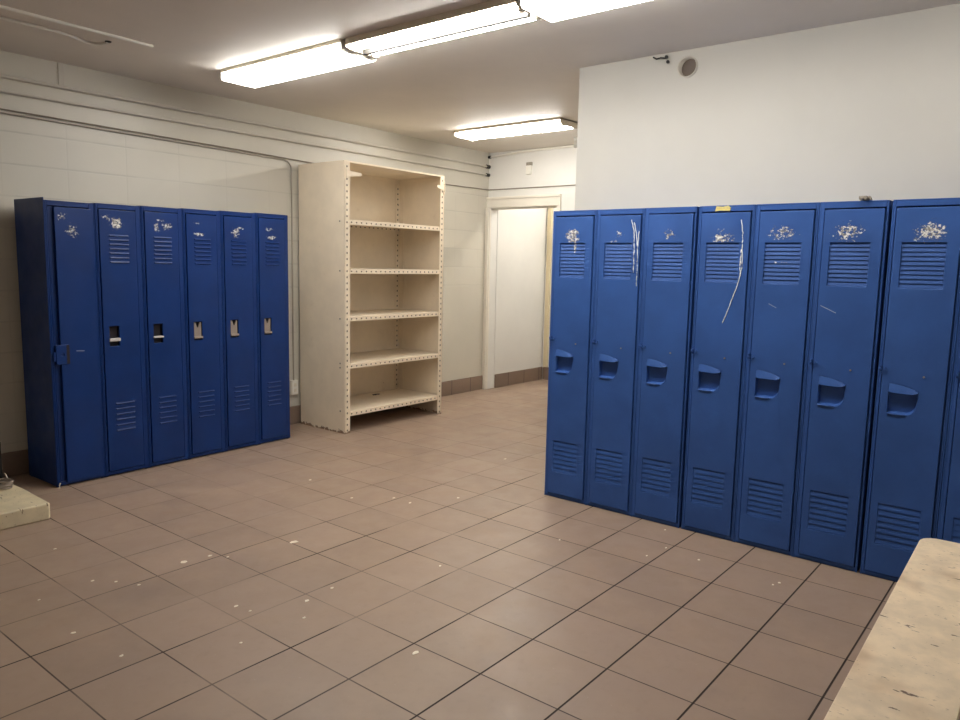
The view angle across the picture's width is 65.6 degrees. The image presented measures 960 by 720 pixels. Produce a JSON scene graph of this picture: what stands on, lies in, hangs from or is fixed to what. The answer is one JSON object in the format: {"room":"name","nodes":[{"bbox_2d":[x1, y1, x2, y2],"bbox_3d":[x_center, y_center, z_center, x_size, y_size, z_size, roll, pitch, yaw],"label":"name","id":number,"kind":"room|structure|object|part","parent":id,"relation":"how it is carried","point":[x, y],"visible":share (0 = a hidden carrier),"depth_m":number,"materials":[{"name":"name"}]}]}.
{"room":"locker room","nodes":[
{"label":"locker room","id":0,"kind":"room"},
{"bbox_2d":[0,50,488,452],"bbox_3d":[-2.632,-0.672,5.571,0.167,2.760,8.450,7,9,38],"label":"wall","id":1,"kind":"structure","parent":0,"point":[48,160],"depth_m":5.70,"materials":[{"name":"beige paint"}]},
{"bbox_2d":[57,62,64,85],"bbox_3d":[-2.816,-1.920,5.007,0.007,0.150,0.040,7,9,38],"label":"trim","id":2,"kind":"structure","parent":1,"relation":"attached to","point":[61,81],"depth_m":5.00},
{"bbox_2d":[0,111,293,379],"bbox_3d":[-3.370,-0.582,4.503,0.014,2.020,5.457,7,9,38],"label":"conduit","id":3,"kind":"object","parent":1,"relation":"attached to","point":[2,112],"visible":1,"depth_m":5.97,"materials":[{"name":"grey metal"}]},
{"bbox_2d":[1,375,482,477],"bbox_3d":[-2.553,0.618,5.722,0.017,0.167,8.230,7,9,38],"label":"baseboard","id":4,"kind":"structure","parent":1,"relation":"attached to","point":[14,463],"depth_m":6.77,"materials":[{"name":"brown tile"}]},
{"bbox_2d":[0,89,489,176],"bbox_3d":[-2.472,-1.788,5.436,0.035,0.034,8.233,7,9,38],"label":"pipe","id":5,"kind":"object","parent":1,"relation":"attached to","point":[1,90],"visible":1,"depth_m":5.86,"materials":[{"name":"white metal"}]},
{"bbox_2d":[0,74,490,168],"bbox_3d":[-2.470,-1.880,5.424,0.042,0.041,8.233,7,9,38],"label":"pipe","id":6,"kind":"object","parent":1,"relation":"attached to","point":[1,75],"visible":1,"depth_m":5.85,"materials":[{"name":"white metal"}]},
{"bbox_2d":[0,108,575,189],"bbox_3d":[-1.411,-1.536,4.614,2.744,0.111,8.245,7,9,38],"label":"cable","id":7,"kind":"object","parent":1,"relation":"attached to","point":[0,108],"visible":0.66,"depth_m":5.72,"materials":[{"name":"grey metal"}]},
{"bbox_2d":[289,380,297,394],"bbox_3d":[-1.683,0.248,6.739,0.041,0.133,0.073,7,9,38],"label":"outlet box","id":8,"kind":"object","parent":1,"relation":"attached to","point":[293,383],"visible":0.94,"depth_m":6.72,"materials":[{"name":"beige paint"}]},
{"bbox_3d":[-1.671,0.249,6.730,0.005,0.120,0.063,7,9,38],"label":"plate","id":9,"kind":"part","parent":8,"relation":"part of","materials":[{"name":"beige plastic"}]},
{"bbox_2d":[0,379,959,719],"bbox_3d":[0.576,1.047,4.059,7.467,0.133,9.833,7,9,38],"label":"floor","id":10,"kind":"structure","parent":0,"point":[516,620],"depth_m":3.33,"materials":[{"name":"brown tile"}]},
{"bbox_2d":[0,442,2,477],"bbox_3d":[-2.939,0.622,4.501,0.107,0.260,0.107,7,9,38],"label":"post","id":11,"kind":"object","parent":10,"relation":"on","point":[1,475],"visible":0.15,"depth_m":4.50,"materials":[{"name":"black metal"}]},
{"bbox_2d":[0,473,49,529],"bbox_3d":[-3.024,0.827,4.002,0.700,0.167,1.073,7,9,38],"label":"plinth","id":12,"kind":"object","parent":10,"relation":"on","point":[18,506],"depth_m":4.16,"materials":[{"name":"paint"}]},
{"bbox_3d":[-2.846,0.726,4.437,0.132,0.071,0.096,7,9,38],"label":"wire coil","id":13,"kind":"part","parent":12,"relation":"part of","materials":[{"name":"grey metal"}]},
{"bbox_2d":[14,197,105,487],"bbox_3d":[-2.748,-0.118,4.892,0.424,1.830,0.311,7,9,37],"label":"locker","id":14,"kind":"object","parent":10,"relation":"on","point":[56,243],"visible":1,"depth_m":4.76,"materials":[{"name":"blue metal"}]},
{"bbox_3d":[-2.846,-0.110,4.774,0.411,1.818,0.005,7,9,37],"label":"panel","id":15,"kind":"part","parent":14,"relation":"part of","materials":[{"name":"blue metal"}]},
{"bbox_3d":[-2.649,-0.034,4.707,0.028,0.125,0.095,7,9,37],"label":"lock plate","id":16,"kind":"part","parent":14,"relation":"part of","materials":[{"name":"blue metal"}]},
{"bbox_3d":[-2.583,-0.087,4.791,0.021,1.752,0.225,7,9,37],"label":"door","id":17,"kind":"part","parent":14,"relation":"part of","materials":[{"name":"blue metal"}]},
{"bbox_2d":[94,203,148,476],"bbox_3d":[-2.561,-0.141,5.139,0.424,1.818,0.306,7,9,37],"label":"locker","id":18,"kind":"object","parent":10,"relation":"on","point":[117,227],"visible":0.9,"depth_m":5.01,"materials":[{"name":"blue metal"}]},
{"bbox_3d":[-2.439,-0.136,4.971,0.027,0.020,0.073,7,9,37],"label":"latch handle","id":19,"kind":"part","parent":18,"relation":"part of","materials":[{"name":"silver metal"}]},
{"bbox_2d":[109,234,128,262],"bbox_3d":[-2.389,-0.736,4.935,0.007,0.187,0.133,7,9,37],"label":"vent","id":20,"kind":"object","parent":18,"relation":"attached to","point":[118,243],"depth_m":4.93,"materials":[{"name":"blue metal"}]},
{"bbox_2d":[116,400,135,430],"bbox_3d":[-2.414,0.380,5.077,0.005,0.197,0.133,7,9,37],"label":"vent","id":21,"kind":"object","parent":18,"relation":"attached to","point":[125,409],"depth_m":5.08,"materials":[{"name":"blue metal"}]},
{"bbox_2d":[140,206,188,467],"bbox_3d":[-2.375,-0.171,5.383,0.424,1.823,0.306,7,9,37],"label":"locker","id":22,"kind":"object","parent":10,"relation":"on","point":[161,227],"visible":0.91,"depth_m":5.25,"materials":[{"name":"blue metal"}]},
{"bbox_2d":[153,236,171,263],"bbox_3d":[-2.203,-0.763,5.179,0.007,0.187,0.133,7,9,37],"label":"vent","id":23,"kind":"object","parent":22,"relation":"attached to","point":[162,245],"depth_m":5.18,"materials":[{"name":"blue metal"}]},
{"bbox_2d":[159,395,176,423],"bbox_3d":[-2.228,0.353,5.322,0.005,0.197,0.133,7,9,37],"label":"vent","id":24,"kind":"object","parent":22,"relation":"attached to","point":[167,403],"depth_m":5.32,"materials":[{"name":"blue metal"}]},
{"bbox_2d":[177,208,225,458],"bbox_3d":[-2.190,-0.200,5.628,0.422,1.828,0.306,7,9,37],"label":"locker","id":25,"kind":"object","parent":10,"relation":"on","point":[201,228],"visible":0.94,"depth_m":5.50,"materials":[{"name":"blue metal"}]},
{"bbox_3d":[-2.066,-0.217,5.456,0.022,0.117,0.071,7,9,37],"label":"latch handle","id":26,"kind":"part","parent":25,"relation":"part of","materials":[{"name":"metal"}]},
{"bbox_2d":[194,238,210,263],"bbox_3d":[-2.018,-0.790,5.424,0.007,0.187,0.133,7,9,37],"label":"vent","id":27,"kind":"object","parent":25,"relation":"attached to","point":[202,246],"depth_m":5.42,"materials":[{"name":"blue metal"}]},
{"bbox_2d":[198,390,214,417],"bbox_3d":[-2.042,0.325,5.566,0.005,0.197,0.133,7,9,37],"label":"vent","id":28,"kind":"object","parent":25,"relation":"attached to","point":[206,398],"depth_m":5.57,"materials":[{"name":"blue metal"}]},
{"bbox_2d":[220,211,258,451],"bbox_3d":[-2.004,-0.230,5.872,0.422,1.833,0.306,7,9,37],"label":"locker","id":29,"kind":"object","parent":10,"relation":"on","point":[238,229],"visible":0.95,"depth_m":5.74,"materials":[{"name":"blue metal"}]},
{"bbox_3d":[-1.880,-0.244,5.701,0.022,0.117,0.071,7,9,37],"label":"latch handle","id":30,"kind":"part","parent":29,"relation":"part of","materials":[{"name":"metal"}]},
{"bbox_2d":[231,240,246,264],"bbox_3d":[-1.831,-0.818,5.668,0.007,0.187,0.133,7,9,37],"label":"vent","id":31,"kind":"object","parent":29,"relation":"attached to","point":[231,240],"depth_m":5.67,"materials":[{"name":"blue metal"}]},
{"bbox_2d":[234,385,248,411],"bbox_3d":[-1.856,0.298,5.811,0.005,0.197,0.133,7,9,37],"label":"vent","id":32,"kind":"object","parent":29,"relation":"attached to","point":[245,385],"depth_m":5.81,"materials":[{"name":"blue metal"}]},
{"bbox_2d":[255,213,289,444],"bbox_3d":[-1.818,-0.260,6.116,0.422,1.838,0.306,7,9,37],"label":"locker","id":33,"kind":"object","parent":10,"relation":"on","point":[271,229],"visible":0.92,"depth_m":5.99,"materials":[{"name":"blue metal"}]},
{"bbox_3d":[-1.694,-0.272,5.945,0.022,0.117,0.071,7,9,37],"label":"latch handle","id":34,"kind":"part","parent":33,"relation":"part of","materials":[{"name":"metal"}]},
{"bbox_2d":[265,242,278,264],"bbox_3d":[-1.646,-0.845,5.912,0.007,0.187,0.133,7,9,37],"label":"vent","id":35,"kind":"object","parent":33,"relation":"attached to","point":[271,248],"depth_m":5.91,"materials":[{"name":"blue metal"}]},
{"bbox_2d":[268,381,280,405],"bbox_3d":[-1.670,0.271,6.055,0.005,0.197,0.133,7,9,37],"label":"vent","id":36,"kind":"object","parent":33,"relation":"attached to","point":[274,387],"depth_m":6.06,"materials":[{"name":"blue metal"}]},
{"bbox_2d":[298,160,444,433],"bbox_3d":[-0.982,-0.587,6.957,0.616,2.310,1.259,7,9,38],"label":"shelving unit","id":37,"kind":"object","parent":10,"relation":"on","point":[371,237],"visible":1,"depth_m":7.13,"materials":[{"name":"beige metal"}]},
{"bbox_3d":[-1.380,-0.531,6.481,0.597,2.303,0.005,7,9,38],"label":"panel","id":38,"kind":"part","parent":37,"relation":"part of","materials":[{"name":"beige metal"}]},
{"bbox_3d":[-1.151,-0.508,6.335,0.063,2.303,0.062,7,9,38],"label":"corner post","id":39,"kind":"part","parent":37,"relation":"part of","materials":[{"name":"beige metal"}]},
{"bbox_3d":[-0.965,-1.705,6.819,0.602,0.057,1.250,7,9,38],"label":"panel","id":40,"kind":"part","parent":37,"relation":"part of","materials":[{"name":"beige metal"}]},
{"bbox_3d":[-1.220,-0.671,7.139,0.005,2.187,1.241,7,9,38],"label":"panel","id":41,"kind":"part","parent":37,"relation":"part of","materials":[{"name":"beige metal"}]},
{"bbox_3d":[-1.005,0.394,7.083,0.581,0.042,1.230,7,9,38],"label":"shelf","id":42,"kind":"part","parent":37,"relation":"part of","materials":[{"name":"beige metal"}]},
{"bbox_3d":[-0.997,-0.020,7.030,0.581,0.042,1.230,7,9,38],"label":"shelf","id":43,"kind":"part","parent":37,"relation":"part of","materials":[{"name":"beige metal"}]},
{"bbox_3d":[-0.988,-0.426,6.979,0.581,0.042,1.230,7,9,38],"label":"shelf","id":44,"kind":"part","parent":37,"relation":"part of","materials":[{"name":"beige metal"}]},
{"bbox_3d":[-0.980,-0.828,6.927,0.581,0.042,1.230,7,9,38],"label":"shelf","id":45,"kind":"part","parent":37,"relation":"part of","materials":[{"name":"beige metal"}]},
{"bbox_3d":[-0.971,-1.236,6.875,0.581,0.042,1.230,7,9,38],"label":"shelf","id":46,"kind":"part","parent":37,"relation":"part of","materials":[{"name":"beige metal"}]},
{"bbox_3d":[-0.823,-0.660,7.582,0.065,2.303,0.058,7,9,38],"label":"corner post","id":47,"kind":"part","parent":37,"relation":"part of","materials":[{"name":"beige metal"}]},
{"bbox_3d":[-0.600,-0.638,7.445,0.597,2.303,0.005,7,9,38],"label":"panel","id":48,"kind":"part","parent":37,"relation":"part of","materials":[{"name":"beige metal"}]},
{"bbox_3d":[-0.405,-0.610,7.258,0.063,2.303,0.055,7,9,38],"label":"corner post","id":49,"kind":"part","parent":37,"relation":"part of","materials":[{"name":"beige metal"}]},
{"bbox_2d":[544,210,597,504],"bbox_3d":[0.669,-0.023,4.769,0.309,1.813,0.416,7,9,38],"label":"locker","id":50,"kind":"object","parent":10,"relation":"on","point":[574,232],"visible":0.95,"depth_m":4.62,"materials":[{"name":"blue metal"}]},
{"bbox_3d":[0.530,0.010,4.653,0.122,0.152,0.032,7,9,38],"label":"recessed handle","id":51,"kind":"part","parent":50,"relation":"part of","materials":[{"name":"blue metal"}]},
{"bbox_2d":[552,440,577,475],"bbox_3d":[0.541,0.622,4.716,0.186,0.205,0.016,7,9,38],"label":"vent","id":52,"kind":"object","parent":50,"relation":"attached to","point":[564,452],"depth_m":4.71,"materials":[{"name":"blue metal"}]},
{"bbox_2d":[559,243,584,277],"bbox_3d":[0.569,-0.608,4.562,0.185,0.212,0.017,7,9,38],"label":"vent","id":53,"kind":"object","parent":50,"relation":"attached to","point":[571,255],"depth_m":4.56,"materials":[{"name":"blue metal"}]},
{"bbox_2d":[586,208,645,515],"bbox_3d":[0.911,0.007,4.577,0.309,1.813,0.416,7,9,38],"label":"locker","id":54,"kind":"object","parent":10,"relation":"on","point":[620,232],"visible":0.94,"depth_m":4.42,"materials":[{"name":"blue metal"}]},
{"bbox_3d":[0.773,0.040,4.460,0.122,0.152,0.032,7,9,38],"label":"recessed handle","id":55,"kind":"part","parent":54,"relation":"part of","materials":[{"name":"blue metal"}]},
{"bbox_2d":[595,449,621,485],"bbox_3d":[0.784,0.652,4.523,0.186,0.205,0.016,7,9,38],"label":"vent","id":56,"kind":"object","parent":54,"relation":"attached to","point":[608,462],"depth_m":4.52,"materials":[{"name":"blue metal"}]},
{"bbox_2d":[604,243,631,278],"bbox_3d":[0.811,-0.578,4.369,0.185,0.212,0.017,7,9,38],"label":"vent","id":57,"kind":"object","parent":54,"relation":"attached to","point":[617,256],"depth_m":4.36,"materials":[{"name":"blue metal"}]},
{"bbox_2d":[631,206,699,527],"bbox_3d":[1.151,0.036,4.386,0.303,1.813,0.416,7,9,38],"label":"locker","id":58,"kind":"object","parent":10,"relation":"on","point":[671,233],"visible":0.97,"depth_m":4.23,"materials":[{"name":"blue metal"}]},
{"bbox_2d":[641,458,670,496],"bbox_3d":[1.026,0.682,4.330,0.186,0.205,0.016,7,9,38],"label":"vent","id":59,"kind":"object","parent":58,"relation":"attached to","point":[655,472],"depth_m":4.32,"materials":[{"name":"blue metal"}]},
{"bbox_3d":[1.015,0.069,4.267,0.122,0.152,0.032,7,9,38],"label":"recessed handle","id":60,"kind":"part","parent":58,"relation":"part of","materials":[{"name":"blue metal"}]},
{"bbox_2d":[652,243,682,280],"bbox_3d":[1.054,-0.549,4.176,0.185,0.212,0.017,7,9,38],"label":"vent","id":61,"kind":"object","parent":58,"relation":"attached to","point":[667,258],"depth_m":4.17,"materials":[{"name":"blue metal"}]},
{"bbox_2d":[681,204,755,541],"bbox_3d":[1.399,0.066,4.189,0.303,1.813,0.416,7,9,38],"label":"locker","id":62,"kind":"object","parent":10,"relation":"on","point":[725,246],"visible":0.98,"depth_m":4.04,"materials":[{"name":"blue metal"}]},
{"bbox_2d":[691,468,724,508],"bbox_3d":[1.269,0.711,4.137,0.186,0.205,0.016,7,9,38],"label":"vent","id":63,"kind":"object","parent":62,"relation":"attached to","point":[707,484],"depth_m":4.13,"materials":[{"name":"blue metal"}]},
{"bbox_3d":[1.258,0.099,4.075,0.122,0.152,0.032,7,9,38],"label":"recessed handle","id":64,"kind":"part","parent":62,"relation":"part of","materials":[{"name":"blue metal"}]},
{"bbox_2d":[705,243,738,282],"bbox_3d":[1.296,-0.519,3.984,0.185,0.212,0.017,7,9,38],"label":"vent","id":65,"kind":"object","parent":62,"relation":"attached to","point":[721,259],"depth_m":3.98,"materials":[{"name":"blue metal"}]},
{"bbox_2d":[734,202,819,555],"bbox_3d":[1.639,0.096,3.998,0.309,1.813,0.416,7,9,38],"label":"locker","id":66,"kind":"object","parent":10,"relation":"on","point":[786,234],"visible":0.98,"depth_m":3.85,"materials":[{"name":"blue metal"}]},
{"bbox_2d":[747,478,783,521],"bbox_3d":[1.511,0.741,3.945,0.186,0.205,0.016,7,9,38],"label":"vent","id":67,"kind":"object","parent":66,"relation":"attached to","point":[765,496],"depth_m":3.94,"materials":[{"name":"blue metal"}]},
{"bbox_3d":[1.500,0.129,3.882,0.122,0.152,0.032,7,9,38],"label":"recessed handle","id":68,"kind":"part","parent":66,"relation":"part of","materials":[{"name":"blue metal"}]},
{"bbox_2d":[763,243,800,284],"bbox_3d":[1.538,-0.489,3.791,0.185,0.212,0.017,7,9,38],"label":"vent","id":69,"kind":"object","parent":66,"relation":"attached to","point":[781,261],"depth_m":3.79,"materials":[{"name":"blue metal"}]},
{"bbox_2d":[793,200,892,571],"bbox_3d":[1.879,0.125,3.807,0.303,1.813,0.416,7,9,38],"label":"locker","id":70,"kind":"object","parent":10,"relation":"on","point":[853,241],"visible":0.97,"depth_m":3.65,"materials":[{"name":"blue metal"}]},
{"bbox_2d":[808,490,848,535],"bbox_3d":[1.754,0.771,3.752,0.186,0.205,0.016,7,9,38],"label":"vent","id":71,"kind":"object","parent":70,"relation":"attached to","point":[828,510],"depth_m":3.74,"materials":[{"name":"blue metal"}]},
{"bbox_3d":[1.743,0.158,3.689,0.122,0.152,0.032,7,9,38],"label":"recessed handle","id":72,"kind":"part","parent":70,"relation":"part of","materials":[{"name":"blue metal"}]},
{"bbox_2d":[827,243,869,286],"bbox_3d":[1.781,-0.460,3.598,0.185,0.212,0.017,7,9,38],"label":"vent","id":73,"kind":"object","parent":70,"relation":"attached to","point":[848,264],"depth_m":3.59,"materials":[{"name":"blue metal"}]},
{"bbox_2d":[859,196,871,200],"bbox_3d":[1.830,-0.768,3.538,0.056,0.023,0.097,7,9,38],"label":"scrap","id":74,"kind":"object","parent":70,"relation":"on","point":[861,198],"visible":0.99,"depth_m":3.51,"materials":[{"name":"white paper"}]},
{"bbox_2d":[824,538,959,719],"bbox_3d":[0.985,1.049,1.803,0.244,0.450,2.783,7,9,37],"label":"bench","id":75,"kind":"object","parent":10,"relation":"on","point":[907,667],"visible":1,"depth_m":2.03,"materials":[{"name":"beige paint"}]},
{"bbox_2d":[860,197,959,581],"bbox_3d":[2.126,0.155,3.611,0.303,1.813,0.416,7,9,38],"label":"locker","id":76,"kind":"object","parent":10,"relation":"on","point":[921,311],"visible":0.91,"depth_m":3.46,"materials":[{"name":"blue metal"}]},
{"bbox_2d":[875,503,920,551],"bbox_3d":[1.996,0.800,3.559,0.186,0.205,0.016,7,9,38],"label":"vent","id":77,"kind":"object","parent":76,"relation":"attached to","point":[897,525],"depth_m":3.55,"materials":[{"name":"blue metal"}]},
{"bbox_3d":[1.985,0.188,3.496,0.122,0.152,0.032,7,9,38],"label":"recessed handle","id":78,"kind":"part","parent":76,"relation":"part of","materials":[{"name":"blue metal"}]},
{"bbox_2d":[898,243,946,288],"bbox_3d":[2.023,-0.430,3.405,0.185,0.212,0.017,7,9,38],"label":"vent","id":79,"kind":"object","parent":76,"relation":"attached to","point":[920,265],"depth_m":3.40,"materials":[{"name":"blue metal"}]},
{"bbox_2d":[936,313,959,542],"bbox_3d":[2.366,0.185,3.420,0.309,1.813,0.416,7,9,38],"label":"locker","id":80,"kind":"object","parent":10,"relation":"on","point":[948,529],"visible":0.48,"depth_m":3.39,"materials":[{"name":"blue metal"}]},
{"bbox_3d":[2.257,0.205,3.281,0.262,1.747,0.017,7,9,38],"label":"door","id":81,"kind":"part","parent":80,"relation":"part of","materials":[{"name":"blue metal"}]},
{"bbox_2d":[952,518,959,542],"bbox_3d":[2.238,0.830,3.366,0.186,0.205,0.016,7,9,38],"label":"vent","id":82,"kind":"object","parent":80,"relation":"attached to","point":[955,521],"depth_m":3.40,"materials":[{"name":"blue metal"}]},
{"bbox_2d":[0,0,959,152],"bbox_3d":[0.636,-1.823,3.693,7.467,0.133,9.833,7,9,38],"label":"ceiling","id":83,"kind":"structure","parent":0,"point":[527,71],"depth_m":4.44,"materials":[{"name":"paint"}]},
{"bbox_2d":[0,16,110,45],"bbox_3d":[-3.342,-1.759,3.119,0.136,0.017,3.553,7,9,37],"label":"cable","id":84,"kind":"object","parent":83,"relation":"attached to","point":[106,42],"visible":1,"depth_m":4.26,"materials":[{"name":"white plastic"}]},
{"bbox_2d":[0,5,153,47],"bbox_3d":[-3.115,-1.746,3.054,0.028,0.020,3.732,7,9,37],"label":"conduit","id":85,"kind":"object","parent":83,"relation":"attached to","point":[1,6],"visible":1,"depth_m":4.16,"materials":[{"name":"white metal"}]},
{"bbox_2d":[221,39,376,87],"bbox_3d":[-1.202,-1.902,4.820,1.243,0.070,0.290,7,9,38],"label":"fluorescent light","id":86,"kind":"object","parent":83,"relation":"attached to","point":[331,55],"visible":0.85,"depth_m":4.71,"materials":[{"name":"plastic"}]},
{"bbox_2d":[345,0,543,57],"bbox_3d":[-0.221,-1.784,4.042,1.227,0.066,0.267,7,9,38],"label":"fluorescent light","id":87,"kind":"object","parent":83,"relation":"attached to","point":[494,14],"visible":0.83,"depth_m":3.95,"materials":[{"name":"plastic"}]},
{"bbox_3d":[-0.696,-1.847,4.420,0.005,0.056,0.267,7,9,38],"label":"plate","id":88,"kind":"part","parent":87,"relation":"part of","materials":[{"name":"metal"}]},
{"bbox_3d":[0.255,-1.731,3.663,0.005,0.056,0.267,7,9,38],"label":"plate","id":89,"kind":"part","parent":87,"relation":"part of","materials":[{"name":"metal"}]},
{"bbox_2d":[454,117,577,140],"bbox_3d":[0.319,-2.145,6.965,1.223,0.066,0.307,7,9,38],"label":"fluorescent light","id":90,"kind":"object","parent":83,"relation":"attached to","point":[553,124],"visible":0.97,"depth_m":6.88,"materials":[{"name":"plastic"}]},
{"bbox_3d":[0.793,-2.092,6.587,0.005,0.056,0.307,7,9,38],"label":"plate","id":91,"kind":"part","parent":90,"relation":"part of","materials":[{"name":"metal"}]},
{"bbox_2d":[488,145,573,158],"bbox_3d":[0.846,-2.267,8.016,1.915,0.062,0.036,7,9,38],"label":"conduit","id":92,"kind":"object","parent":83,"relation":"attached to","point":[568,146],"visible":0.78,"depth_m":8.23,"materials":[{"name":"white metal"}]},
{"bbox_2d":[520,0,649,22],"bbox_3d":[0.762,-1.661,3.258,1.247,0.070,0.290,7,9,38],"label":"fluorescent light","id":93,"kind":"object","parent":83,"relation":"attached to","point":[551,11],"visible":1,"depth_m":3.52,"materials":[{"name":"plastic"}]},
{"bbox_2d":[493,208,546,387],"bbox_3d":[0.508,-1.089,9.364,0.167,2.760,1.200,7,9,38],"label":"wall","id":94,"kind":"structure","parent":0,"point":[521,233],"depth_m":9.25,"materials":[{"name":"beige paint"}]},
{"bbox_2d":[494,367,541,387],"bbox_3d":[0.497,0.213,9.402,0.017,0.167,1.017,7,9,38],"label":"baseboard","id":95,"kind":"structure","parent":94,"relation":"attached to","point":[532,374],"depth_m":9.36,"materials":[{"name":"brown tile"}]},
{"bbox_2d":[487,145,576,388],"bbox_3d":[1.207,-0.897,7.970,2.800,2.760,0.117,7,9,38],"label":"wall","id":96,"kind":"structure","parent":0,"point":[552,167],"depth_m":8.36,"materials":[{"name":"beige paint"}]},
{"bbox_2d":[482,194,561,388],"bbox_3d":[0.490,-0.729,8.538,1.010,2.253,0.170,7,9,38],"label":"door frame","id":97,"kind":"structure","parent":96,"relation":"in","point":[547,200],"depth_m":8.65,"materials":[{"name":"beige paint"}]},
{"bbox_2d":[526,162,532,173],"bbox_3d":[0.545,-2.131,8.272,0.073,0.130,0.033,7,9,38],"label":"wall box","id":98,"kind":"object","parent":96,"relation":"attached to","point":[528,164],"visible":1,"depth_m":8.26,"materials":[{"name":"white plastic"}]},
{"bbox_2d":[574,137,576,147],"bbox_3d":[1.014,-2.233,7.634,0.373,0.033,0.417,7,9,38],"label":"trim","id":99,"kind":"structure","parent":96,"relation":"attached to","point":[575,138],"depth_m":7.56,"materials":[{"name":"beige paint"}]},
{"bbox_2d":[542,208,555,378],"bbox_3d":[1.965,-0.995,8.863,2.743,2.760,0.167,7,9,38],"label":"wall","id":100,"kind":"structure","parent":0,"point":[554,209],"depth_m":9.64,"materials":[{"name":"beige paint"}]},
{"bbox_2d":[543,367,548,379],"bbox_3d":[1.881,0.299,8.957,2.710,0.167,0.013,7,9,38],"label":"baseboard","id":101,"kind":"structure","parent":100,"relation":"attached to","point":[545,369],"depth_m":9.76,"materials":[{"name":"brown tile"}]},
{"bbox_2d":[543,208,552,366],"bbox_3d":[0.885,-1.194,9.585,0.060,2.593,0.033,7,9,38],"label":"trim","id":102,"kind":"structure","parent":100,"relation":"attached to","point":[550,210],"depth_m":9.60,"materials":[{"name":"beige paint"}]},
{"bbox_2d":[575,3,959,209],"bbox_3d":[2.343,-0.337,3.768,4.283,2.760,0.167,7,9,38],"label":"wall","id":103,"kind":"structure","parent":0,"point":[848,111],"depth_m":4.09,"materials":[{"name":"white paint"}]},
{"bbox_2d":[653,55,669,63],"bbox_3d":[1.092,-1.809,4.492,0.115,0.057,0.027,7,9,38],"label":"bracket remnant","id":104,"kind":"object","parent":103,"relation":"attached to","point":[666,56],"visible":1,"depth_m":4.47,"materials":[{"name":"black metal"}]},
{"bbox_2d":[677,55,697,77],"bbox_3d":[1.265,-1.738,4.448,0.125,0.125,0.133,7,9,38],"label":"vent pipe","id":105,"kind":"object","parent":103,"relation":"attached to","point":[687,66],"visible":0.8,"depth_m":4.43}
]}

